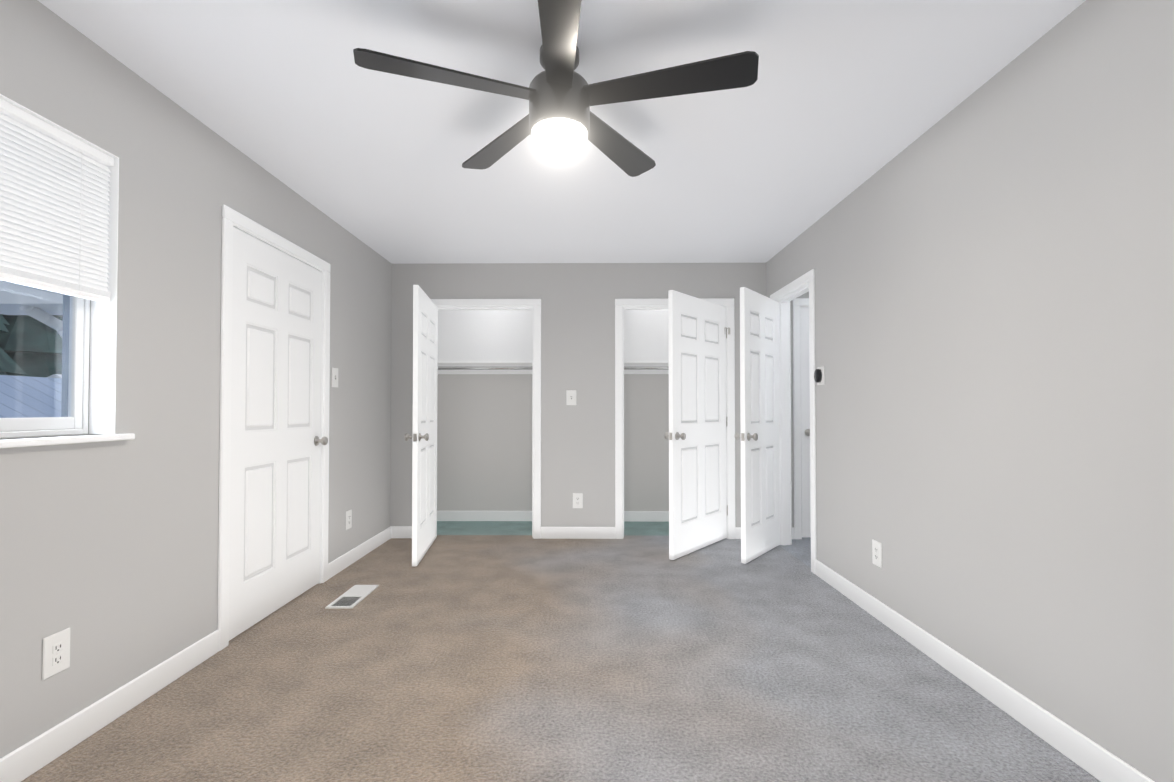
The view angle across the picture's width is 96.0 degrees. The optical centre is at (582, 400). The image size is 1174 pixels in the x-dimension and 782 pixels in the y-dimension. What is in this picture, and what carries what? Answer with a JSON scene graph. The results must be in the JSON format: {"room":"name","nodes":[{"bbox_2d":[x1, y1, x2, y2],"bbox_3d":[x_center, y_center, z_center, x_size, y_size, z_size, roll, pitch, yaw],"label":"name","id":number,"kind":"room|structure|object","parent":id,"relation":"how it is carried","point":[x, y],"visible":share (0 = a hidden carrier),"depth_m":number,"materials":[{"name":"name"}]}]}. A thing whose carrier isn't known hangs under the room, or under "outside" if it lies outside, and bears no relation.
{"room":"empty bedroom","nodes":[
{"label":"empty bedroom","id":0,"kind":"room"},
{"bbox_2d":[0,0,391,757],"bbox_3d":[-1.804,-0.041,2.268,0.160,2.440,6.540,0,-1,1],"label":"wall","id":1,"kind":"structure","parent":0,"point":[108,554],"depth_m":2.10,"materials":[{"name":"grey paint"}]},
{"bbox_2d":[42,627,69,679],"bbox_3d":[-1.725,0.831,1.735,0.008,0.135,0.090,0,-1,1],"label":"electrical outlet","id":2,"kind":"object","parent":1,"relation":"attached to","point":[56,653],"visible":1,"depth_m":1.73,"materials":[{"name":"white plastic"}]},
{"bbox_2d":[0,94,118,437],"bbox_3d":[-1.823,-0.400,1.419,0.180,1.030,1.090,0,-1,1],"label":"window","id":3,"kind":"structure","parent":1,"relation":"in","point":[78,394],"depth_m":1.94,"materials":[{"name":"white paint"}]},
{"bbox_2d":[0,98,113,302],"bbox_3d":[-1.756,-0.639,1.422,0.054,0.540,1.074,0,-1,1],"label":"window blind","id":4,"kind":"object","parent":3,"relation":"attached to","point":[54,227],"visible":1,"depth_m":1.75,"materials":[{"name":"white plastic"}]},
{"bbox_2d":[0,433,134,447],"bbox_3d":[-1.761,0.126,1.409,0.133,0.022,1.180,0,-1,1],"label":"window sill","id":5,"kind":"structure","parent":1,"relation":"attached to","point":[32,441],"depth_m":1.72,"materials":[{"name":"white paint"}]},
{"bbox_2d":[0,630,218,781],"bbox_3d":[-1.732,1.103,0.793,0.014,0.105,3.390,0,-1,1],"label":"baseboard","id":6,"kind":"structure","parent":1,"relation":"attached to","point":[66,735],"depth_m":1.88,"materials":[{"name":"white paint"}]},
{"bbox_2d":[217,205,330,650],"bbox_3d":[-1.797,0.132,3.025,0.194,2.120,1.040,0,-1,1],"label":"door frame","id":7,"kind":"structure","parent":1,"relation":"attached to","point":[231,216],"depth_m":2.55,"materials":[{"name":"white paint"}]},
{"bbox_2d":[229,227,327,639],"bbox_3d":[-1.736,0.165,3.021,0.173,2.030,0.908,0,-1,1],"label":"door","id":8,"kind":"structure","parent":1,"relation":"in","point":[277,441],"depth_m":2.94,"materials":[{"name":"white paint"}]},
{"bbox_2d":[332,367,337,387],"bbox_3d":[-1.701,-0.158,3.649,0.019,0.135,0.090,0,-1,1],"label":"light switch","id":9,"kind":"object","parent":1,"relation":"attached to","point":[334,377],"visible":1,"depth_m":3.64,"materials":[{"name":"white plastic"}]},
{"bbox_2d":[346,509,351,529],"bbox_3d":[-1.704,0.871,3.859,0.008,0.135,0.090,0,-1,1],"label":"electrical outlet","id":10,"kind":"object","parent":1,"relation":"attached to","point":[348,519],"visible":1,"depth_m":3.85,"materials":[{"name":"white plastic"}]},
{"bbox_2d":[328,526,391,578],"bbox_3d":[-1.699,1.157,4.102,0.014,0.105,1.150,0,-1,1],"label":"baseboard","id":11,"kind":"structure","parent":1,"relation":"attached to","point":[342,562],"depth_m":3.98,"materials":[{"name":"white paint"}]},
{"bbox_2d":[437,374,668,510],"bbox_3d":[-0.028,0.012,5.460,3.330,2.440,0.120,0,-1,1],"label":"wall","id":12,"kind":"structure","parent":0,"point":[484,442],"depth_m":5.40,"materials":[{"name":"grey paint"}]},
{"bbox_2d":[437,511,531,520],"bbox_3d":[-0.894,1.178,5.382,1.600,0.105,0.014,0,-1,1],"label":"baseboard","id":13,"kind":"structure","parent":12,"relation":"attached to","point":[441,515],"depth_m":5.38,"materials":[{"name":"white paint"}]},
{"bbox_2d":[438,361,531,373],"bbox_3d":[-0.895,-0.322,5.214,1.599,0.100,0.400,0,-1,1],"label":"closet shelf","id":14,"kind":"object","parent":12,"relation":"attached to","point":[484,367],"visible":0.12,"depth_m":5.12,"materials":[{"name":"white paint"}]},
{"bbox_2d":[624,361,668,373],"bbox_3d":[0.830,-0.323,5.197,1.609,0.100,0.400,0,-1,1],"label":"closet shelf","id":15,"kind":"object","parent":12,"relation":"attached to","point":[646,367],"visible":0.21,"depth_m":5.11,"materials":[{"name":"white paint"}]},
{"bbox_2d":[624,511,668,521],"bbox_3d":[0.831,1.178,5.365,1.610,0.105,0.014,0,-1,1],"label":"baseboard","id":16,"kind":"structure","parent":12,"relation":"attached to","point":[629,516],"depth_m":5.36,"materials":[{"name":"white paint"}]},
{"bbox_2d":[438,309,668,360],"bbox_3d":[-0.031,-0.794,5.113,3.330,0.840,0.600,0,-1,1],"label":"wall","id":17,"kind":"structure","parent":0,"point":[484,335],"depth_m":5.41,"materials":[{"name":"white paint"}]},
{"bbox_2d":[21,535,1100,781],"bbox_3d":[-0.063,1.204,1.920,3.370,0.060,5.720,0,-1,1],"label":"floor carpet","id":18,"kind":"object","parent":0,"point":[519,659],"visible":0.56,"depth_m":2.15,"materials":[{"name":"grey carpet"}]},
{"bbox_2d":[325,585,378,608],"bbox_3d":[-1.392,1.192,3.219,0.155,0.007,0.390,0,-1,1],"label":"air vent register","id":19,"kind":"object","parent":18,"relation":"on","point":[353,596],"visible":0.98,"depth_m":3.20,"materials":[{"name":"white plastic"}]},
{"bbox_2d":[38,0,1085,263],"bbox_3d":[0.570,-1.291,2.265,4.910,0.060,6.540,0,-1,1],"label":"ceiling","id":20,"kind":"structure","parent":0,"point":[832,106],"depth_m":2.27,"materials":[{"name":"white paint"}]},
{"bbox_2d":[353,0,758,176],"bbox_3d":[-0.075,-1.089,1.874,1.329,0.356,1.285,0,-1,1],"label":"fan","id":21,"kind":"object","parent":20,"relation":"hanging from","point":[562,97],"visible":1,"depth_m":1.82,"materials":[{"name":"black metal"}]},
{"bbox_2d":[390,263,808,526],"bbox_3d":[0.675,0.000,4.733,4.750,2.440,0.120,0,-1,1],"label":"wall","id":22,"kind":"structure","parent":0,"point":[578,356],"depth_m":4.69,"materials":[{"name":"grey paint"}]},
{"bbox_2d":[392,526,411,537],"bbox_3d":[-1.533,1.167,4.669,0.275,0.105,0.014,0,-1,1],"label":"baseboard","id":23,"kind":"structure","parent":22,"relation":"attached to","point":[397,531],"depth_m":4.66,"materials":[{"name":"white paint"}]},
{"bbox_2d":[404,285,437,566],"bbox_3d":[-1.256,0.185,4.253,0.173,2.030,0.898,0,-1,-6],"label":"closet door","id":24,"kind":"structure","parent":22,"relation":"in","point":[424,435],"depth_m":4.07,"materials":[{"name":"white paint"}]},
{"bbox_2d":[431,299,540,538],"bbox_3d":[-0.880,0.185,4.745,0.930,2.070,0.120,0,-1,1],"label":"door frame","id":25,"kind":"structure","parent":22,"relation":"attached to","point":[485,307],"depth_m":4.72,"materials":[{"name":"white paint"}]},
{"bbox_2d":[566,390,575,404],"bbox_3d":[-0.097,-0.024,4.671,0.090,0.135,0.019,0,-1,1],"label":"light switch","id":26,"kind":"object","parent":22,"relation":"attached to","point":[570,397],"visible":1,"depth_m":4.67,"materials":[{"name":"white plastic"}]},
{"bbox_2d":[573,493,582,507],"bbox_3d":[-0.041,0.885,4.661,0.090,0.135,0.008,0,-1,1],"label":"electrical outlet","id":27,"kind":"object","parent":22,"relation":"attached to","point":[577,500],"visible":1,"depth_m":4.66,"materials":[{"name":"white plastic"}]},
{"bbox_2d":[541,527,614,538],"bbox_3d":[-0.038,1.166,4.654,0.656,0.105,0.014,0,-1,1],"label":"baseboard","id":28,"kind":"structure","parent":22,"relation":"attached to","point":[546,532],"depth_m":4.65,"materials":[{"name":"white paint"}]},
{"bbox_2d":[615,298,735,538],"bbox_3d":[0.818,0.160,4.729,1.054,2.120,0.154,0,-1,1],"label":"trim","id":29,"kind":"structure","parent":22,"relation":"attached to","point":[727,302],"depth_m":4.66,"materials":[{"name":"white paint"}]},
{"bbox_2d":[664,290,727,559],"bbox_3d":[0.965,0.186,4.331,0.173,2.030,0.922,-1,-1,41],"label":"closet door","id":30,"kind":"structure","parent":22,"relation":"in","point":[695,435],"depth_m":4.26,"materials":[{"name":"white paint"}]},
{"bbox_2d":[735,527,740,538],"bbox_3d":[1.487,1.166,4.639,0.285,0.105,0.014,0,-1,1],"label":"baseboard","id":31,"kind":"structure","parent":22,"relation":"attached to","point":[738,529],"depth_m":4.63,"materials":[{"name":"white paint"}]},
{"bbox_2d":[793,298,808,538],"bbox_3d":[2.315,0.160,4.714,0.910,2.120,0.154,0,-1,1],"label":"door frame","id":32,"kind":"structure","parent":22,"relation":"attached to","point":[798,303],"depth_m":4.64,"materials":[{"name":"white paint"}]},
{"bbox_2d":[800,308,810,536],"bbox_3d":[2.318,0.192,4.681,0.778,2.030,0.173,0,-1,1],"label":"hall door","id":33,"kind":"structure","parent":22,"relation":"in","point":[805,427],"depth_m":4.67,"materials":[{"name":"white paint"}]},
{"bbox_2d":[437,521,810,567],"bbox_3d":[0.651,1.227,3.333,4.770,0.060,4.120,0,-1,1],"label":"floor","id":34,"kind":"structure","parent":0,"point":[519,528],"depth_m":4.97,"materials":[{"name":"grey carpet"}]},
{"bbox_2d":[766,0,1173,781],"bbox_3d":[1.665,-0.041,2.233,0.120,2.440,6.540,0,-1,1],"label":"wall","id":35,"kind":"structure","parent":0,"point":[990,262],"depth_m":1.90,"materials":[{"name":"grey paint"}]},
{"bbox_2d":[734,287,779,563],"bbox_3d":[1.412,0.184,4.167,0.173,2.030,0.733,-1,-1,40],"label":"entry door","id":36,"kind":"structure","parent":35,"relation":"in","point":[759,423],"depth_m":4.09,"materials":[{"name":"white paint"}]},
{"bbox_2d":[770,269,816,573],"bbox_3d":[1.684,0.149,4.093,0.154,2.120,0.865,0,-1,1],"label":"door frame","id":37,"kind":"structure","parent":35,"relation":"attached to","point":[784,424],"depth_m":4.44,"materials":[{"name":"white paint"}]},
{"bbox_2d":[814,366,824,384],"bbox_3d":[1.602,-0.167,3.576,0.034,0.124,0.104,0,-1,1],"label":"thermostat","id":38,"kind":"object","parent":35,"relation":"attached to","point":[819,375],"visible":1,"depth_m":3.56,"materials":[{"name":"white plastic"}]},
{"bbox_2d":[872,539,881,567],"bbox_3d":[1.608,0.836,2.884,0.008,0.135,0.090,0,-1,1],"label":"electrical outlet","id":39,"kind":"object","parent":35,"relation":"attached to","point":[876,553],"visible":1,"depth_m":2.88,"materials":[{"name":"white plastic"}]},
{"bbox_2d":[815,560,1154,781],"bbox_3d":[1.590,1.112,1.355,0.014,0.105,4.580,0,-1,1],"label":"baseboard","id":40,"kind":"structure","parent":35,"relation":"attached to","point":[1087,754],"depth_m":2.00,"materials":[{"name":"white paint"}]},
{"label":"outside","id":41,"kind":"structure","parent":0,"visible":0},
{"bbox_3d":[-30.799,4.573,20.131,58.100,0.200,80.000,0,-1,1],"label":"window","id":42,"kind":"structure","parent":41,"visible":0},
{"bbox_2d":[0,321,8,374],"bbox_3d":[-17.489,-4.044,13.692,4.904,16.822,4.829,0,-1,1],"label":"tree","id":43,"kind":"object","parent":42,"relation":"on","point":[3,328],"depth_m":14.83,"materials":[{"name":"brown"}]},
{"bbox_2d":[0,314,26,374],"bbox_3d":[-18.330,-2.519,14.459,5.941,13.797,5.850,0,-1,1],"label":"tree","id":44,"kind":"object","parent":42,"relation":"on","point":[5,366],"depth_m":15.48,"materials":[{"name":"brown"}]},
{"bbox_2d":[0,281,62,337],"bbox_3d":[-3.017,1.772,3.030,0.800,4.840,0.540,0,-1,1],"label":"roof","id":45,"kind":"object","parent":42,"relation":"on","point":[26,307],"depth_m":2.82,"materials":[{"name":"white"}]},
{"bbox_2d":[0,314,62,376],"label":"window","id":46,"kind":"structure","parent":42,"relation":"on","point":[55,359],"depth_m":17.15,"materials":[{"name":"brown"}]},
{"bbox_2d":[46,374,61,377],"bbox_3d":[-12.119,1.881,12.990,2.400,4.950,1.800,0,-1,1],"label":"shed","id":47,"kind":"object","parent":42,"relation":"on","point":[57,375],"depth_m":12.13,"materials":[{"name":"white"}]}
]}

